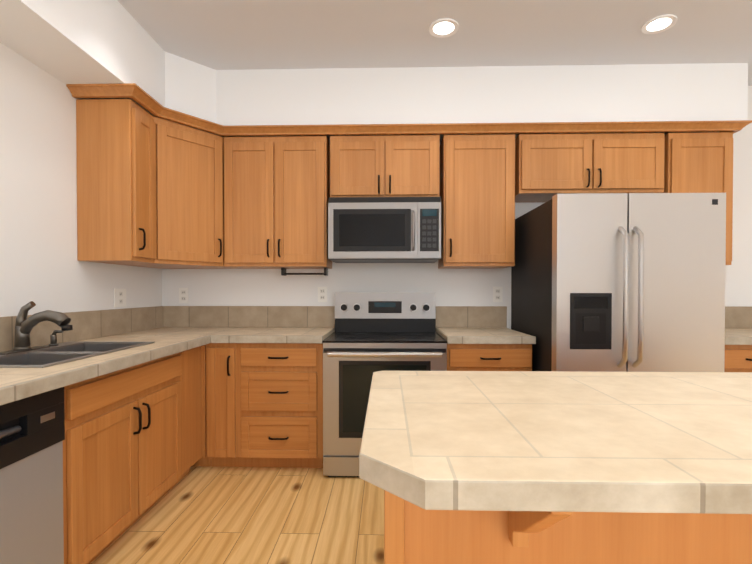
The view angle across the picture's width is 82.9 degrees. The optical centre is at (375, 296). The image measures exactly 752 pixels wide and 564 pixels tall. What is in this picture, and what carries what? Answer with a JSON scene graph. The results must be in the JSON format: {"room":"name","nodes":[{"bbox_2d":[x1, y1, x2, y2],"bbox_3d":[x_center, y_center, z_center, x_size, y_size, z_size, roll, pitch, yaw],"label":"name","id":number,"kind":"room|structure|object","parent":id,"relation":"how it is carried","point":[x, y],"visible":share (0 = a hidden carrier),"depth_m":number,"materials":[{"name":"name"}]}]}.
{"room":"kitchen","nodes":[
{"label":"kitchen","id":0,"kind":"room"},
{"bbox_2d":[0,42,161,316],"bbox_3d":[-1.790,-0.190,0.314,0.120,2.672,5.960,0,1,1],"label":"wall","id":1,"kind":"structure","parent":0,"point":[42,268],"depth_m":2.15,"materials":[{"name":"white paint"}]},
{"bbox_2d":[76,99,155,262],"bbox_3d":[-1.490,-0.650,2.493,0.365,0.900,0.233,0,1,1],"label":"upper cabinet","id":2,"kind":"object","parent":1,"relation":"attached to","point":[116,183],"visible":1,"depth_m":2.38,"materials":[{"name":"brown wood"}]},
{"bbox_2d":[114,289,125,306],"bbox_3d":[-1.662,0.011,2.769,0.008,0.118,0.118,0,1,1],"label":"electrical outlet","id":3,"kind":"object","parent":1,"relation":"attached to","point":[119,297],"visible":1,"depth_m":2.76,"materials":[{"name":"white plastic"}]},
{"bbox_2d":[106,116,236,268],"bbox_3d":[-1.355,-0.655,2.942,0.613,0.900,0.669,0,1,1],"label":"upper cabinet","id":4,"kind":"object","parent":1,"relation":"attached to","point":[189,197],"visible":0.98,"depth_m":2.77,"materials":[{"name":"brown wood"}]},
{"bbox_2d":[90,467,383,563],"bbox_3d":[1.369,1.197,0.251,6.440,0.100,6.200,0,1,1],"label":"floor","id":5,"kind":"structure","parent":0,"point":[238,515],"depth_m":2.11,"materials":[{"name":"brown wood"}]},
{"bbox_2d":[0,387,64,563],"bbox_3d":[-1.392,0.722,1.223,0.570,0.824,0.606,0,1,1],"label":"dishwasher","id":6,"kind":"object","parent":5,"relation":"on","point":[32,433],"visible":0.96,"depth_m":1.38,"materials":[{"name":"silver metal"}]},
{"bbox_2d":[63,352,181,563],"bbox_3d":[-1.376,0.711,1.986,0.620,0.828,0.912,0,1,1],"label":"base cabinet","id":7,"kind":"object","parent":5,"relation":"on","point":[122,457],"visible":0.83,"depth_m":1.83,"materials":[{"name":"brown wood"}]},
{"bbox_2d":[0,306,334,405],"bbox_3d":[-0.641,0.200,1.739,2.102,0.208,3.058,0,1,1],"label":"countertop","id":8,"kind":"structure","parent":7,"relation":"on","point":[169,330],"depth_m":2.63,"materials":[{"name":"tile"}]},
{"bbox_2d":[0,301,72,354],"bbox_3d":[-1.509,0.136,1.972,0.262,0.226,0.320,0,1,1],"label":"faucet","id":9,"kind":"object","parent":8,"relation":"on","point":[24,325],"visible":1,"depth_m":1.92,"materials":[{"name":"silver metal"}]},
{"bbox_2d":[0,341,154,367],"bbox_3d":[-1.429,0.338,1.922,0.464,0.177,0.744,0,1,1],"label":"sink","id":10,"kind":"object","parent":8,"relation":"in","point":[66,352],"visible":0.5,"depth_m":1.91,"materials":[{"name":"silver metal"}]},
{"bbox_2d":[169,345,210,490],"bbox_3d":[-1.370,0.700,2.870,0.586,0.828,0.848,0,1,1],"label":"base cabinet","id":11,"kind":"object","parent":5,"relation":"on","point":[193,377],"visible":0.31,"depth_m":2.60,"materials":[{"name":"brown wood"}]},
{"bbox_2d":[206,343,322,467],"bbox_3d":[-0.699,0.699,2.954,0.744,0.828,0.645,0,1,1],"label":"base cabinet","id":12,"kind":"object","parent":5,"relation":"on","point":[264,404],"visible":0.92,"depth_m":2.67,"materials":[{"name":"brown wood"}]},
{"bbox_2d":[322,292,446,476],"bbox_3d":[0.059,0.545,2.864,0.758,1.138,0.717,0,1,1],"label":"range","id":13,"kind":"object","parent":5,"relation":"on","point":[379,331],"visible":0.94,"depth_m":2.59,"materials":[{"name":"silver metal"}]},
{"bbox_2d":[447,344,531,370],"bbox_3d":[0.713,0.699,2.918,0.528,0.828,0.645,0,1,1],"label":"base cabinet","id":14,"kind":"object","parent":5,"relation":"on","point":[489,357],"visible":0.17,"depth_m":2.63,"materials":[{"name":"brown wood"}]},
{"bbox_2d":[436,306,535,343],"bbox_3d":[0.713,0.185,2.915,0.537,0.208,0.638,0,1,1],"label":"countertop","id":15,"kind":"structure","parent":14,"relation":"on","point":[471,324],"depth_m":3.22,"materials":[{"name":"tile"}]},
{"bbox_2d":[384,490,751,563],"bbox_3d":[1.020,0.726,1.059,1.998,0.820,0.750,0,1,1],"label":"kitchen island","id":16,"kind":"object","parent":5,"relation":"on","point":[414,534],"visible":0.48,"depth_m":0.95,"materials":[{"name":"brown wood"}]},
{"bbox_2d":[359,371,751,513],"bbox_3d":[1.024,0.291,1.042,2.090,0.047,0.866,0,1,1],"label":"island countertop","id":17,"kind":"structure","parent":16,"relation":"on","point":[629,442],"depth_m":0.80,"materials":[{"name":"tile"}]},
{"bbox_2d":[511,193,725,371],"bbox_3d":[1.452,0.275,2.722,0.904,1.680,0.933,0,1,1],"label":"refrigerator","id":18,"kind":"object","parent":5,"relation":"on","point":[617,282],"visible":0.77,"depth_m":2.32,"materials":[{"name":"silver metal"}]},
{"bbox_2d":[724,345,751,371],"bbox_3d":[2.542,0.700,2.872,0.908,0.828,0.645,0,1,1],"label":"base cabinet","id":19,"kind":"object","parent":5,"relation":"on","point":[738,358],"visible":0.06,"depth_m":2.59,"materials":[{"name":"brown wood"}]},
{"bbox_2d":[725,306,751,344],"bbox_3d":[2.549,0.185,2.868,0.935,0.208,0.638,0,1,1],"label":"countertop","id":20,"kind":"structure","parent":19,"relation":"on","point":[738,325],"depth_m":3.17,"materials":[{"name":"tile"}]},
{"bbox_2d":[0,0,747,143],"bbox_3d":[0.344,-1.323,0.246,4.150,0.404,5.959,0,1,1],"label":"soffit","id":21,"kind":"structure","parent":0,"point":[89,41],"depth_m":2.87,"materials":[{"name":"white paint"}]},
{"bbox_2d":[118,0,751,85],"bbox_3d":[1.369,-1.575,0.216,6.440,0.100,6.200,0,1,1],"label":"ceiling","id":22,"kind":"structure","parent":0,"point":[259,34],"depth_m":2.51,"materials":[{"name":"white paint"}]},
{"bbox_2d":[429,18,458,37],"bbox_3d":[0.392,-1.548,2.462,0.170,0.008,0.170,0,1,1],"label":"recessed light","id":23,"kind":"object","parent":22,"relation":"in","point":[443,27],"visible":1,"depth_m":2.46,"materials":[{"name":"white plastic"}]},
{"bbox_2d":[641,14,676,33],"bbox_3d":[1.614,-1.548,2.428,0.170,0.008,0.170,0,1,1],"label":"recessed light","id":24,"kind":"object","parent":22,"relation":"in","point":[658,24],"visible":1,"depth_m":2.43,"materials":[{"name":"white plastic"}]},
{"bbox_2d":[162,86,751,328],"bbox_3d":[1.446,-0.228,3.272,6.440,2.672,0.120,0,1,1],"label":"wall","id":25,"kind":"structure","parent":0,"point":[275,287],"depth_m":3.25,"materials":[{"name":"white paint"}]},
{"bbox_2d":[179,288,187,302],"bbox_3d":[-1.484,-0.005,3.284,0.072,0.118,0.008,0,1,1],"label":"electrical outlet","id":26,"kind":"object","parent":25,"relation":"attached to","point":[183,295],"visible":1,"depth_m":3.28,"materials":[{"name":"white plastic"}]},
{"bbox_2d":[224,136,331,268],"bbox_3d":[-0.697,-0.657,3.077,0.718,0.900,0.365,0,1,1],"label":"upper cabinet","id":27,"kind":"object","parent":25,"relation":"attached to","point":[276,194],"visible":0.98,"depth_m":2.94,"materials":[{"name":"brown wood"}]},
{"bbox_2d":[281,268,327,275],"bbox_3d":[-0.519,-0.177,3.103,0.330,0.055,0.080,0,1,1],"label":"paper towel holder","id":28,"kind":"object","parent":27,"relation":"attached to","point":[284,273],"visible":1,"depth_m":3.10,"materials":[{"name":"black plastic"}]},
{"bbox_2d":[318,287,326,301],"bbox_3d":[-0.410,-0.013,3.257,0.072,0.118,0.008,0,1,1],"label":"electrical outlet","id":29,"kind":"object","parent":25,"relation":"attached to","point":[322,294],"visible":1,"depth_m":3.25,"materials":[{"name":"white plastic"}]},
{"bbox_2d":[330,135,439,196],"bbox_3d":[0.062,-0.889,3.055,0.755,0.436,0.365,0,1,1],"label":"upper cabinet","id":30,"kind":"object","parent":25,"relation":"attached to","point":[388,166],"visible":1,"depth_m":2.91,"materials":[{"name":"brown wood"}]},
{"bbox_2d":[328,197,440,262],"bbox_3d":[0.061,-0.457,3.015,0.751,0.415,0.456,0,1,1],"label":"microwave","id":31,"kind":"object","parent":30,"relation":"attached to","point":[384,229],"visible":1,"depth_m":2.83,"materials":[{"name":"silver metal"}]},
{"bbox_2d":[66,83,751,135],"bbox_3d":[0.405,-1.128,2.737,4.136,0.047,0.973,0,1,1],"label":"crown molding","id":32,"kind":"structure","parent":25,"relation":"attached to","point":[142,98],"depth_m":2.85,"materials":[{"name":"brown wood"}]},
{"bbox_2d":[438,134,514,268],"bbox_3d":[0.711,-0.657,3.041,0.487,0.900,0.365,0,1,1],"label":"upper cabinet","id":33,"kind":"object","parent":25,"relation":"attached to","point":[477,185],"visible":0.94,"depth_m":2.90,"materials":[{"name":"brown wood"}]},
{"bbox_2d":[493,287,502,301],"bbox_3d":[0.922,-0.013,3.223,0.072,0.118,0.008,0,1,1],"label":"electrical outlet","id":34,"kind":"object","parent":25,"relation":"attached to","point":[497,294],"visible":1,"depth_m":3.22,"materials":[{"name":"white plastic"}]},
{"bbox_2d":[515,133,664,202],"bbox_3d":[1.468,-0.905,3.019,0.974,0.403,0.365,0,1,1],"label":"upper cabinet","id":35,"kind":"object","parent":25,"relation":"attached to","point":[548,167],"visible":0.98,"depth_m":2.88,"materials":[{"name":"brown wood"}]},
{"bbox_2d":[664,132,732,264],"bbox_3d":[2.195,-0.659,3.003,0.426,0.894,0.365,0,1,1],"label":"upper cabinet","id":36,"kind":"object","parent":25,"relation":"attached to","point":[702,162],"visible":0.48,"depth_m":2.86,"materials":[{"name":"brown wood"}]}
]}

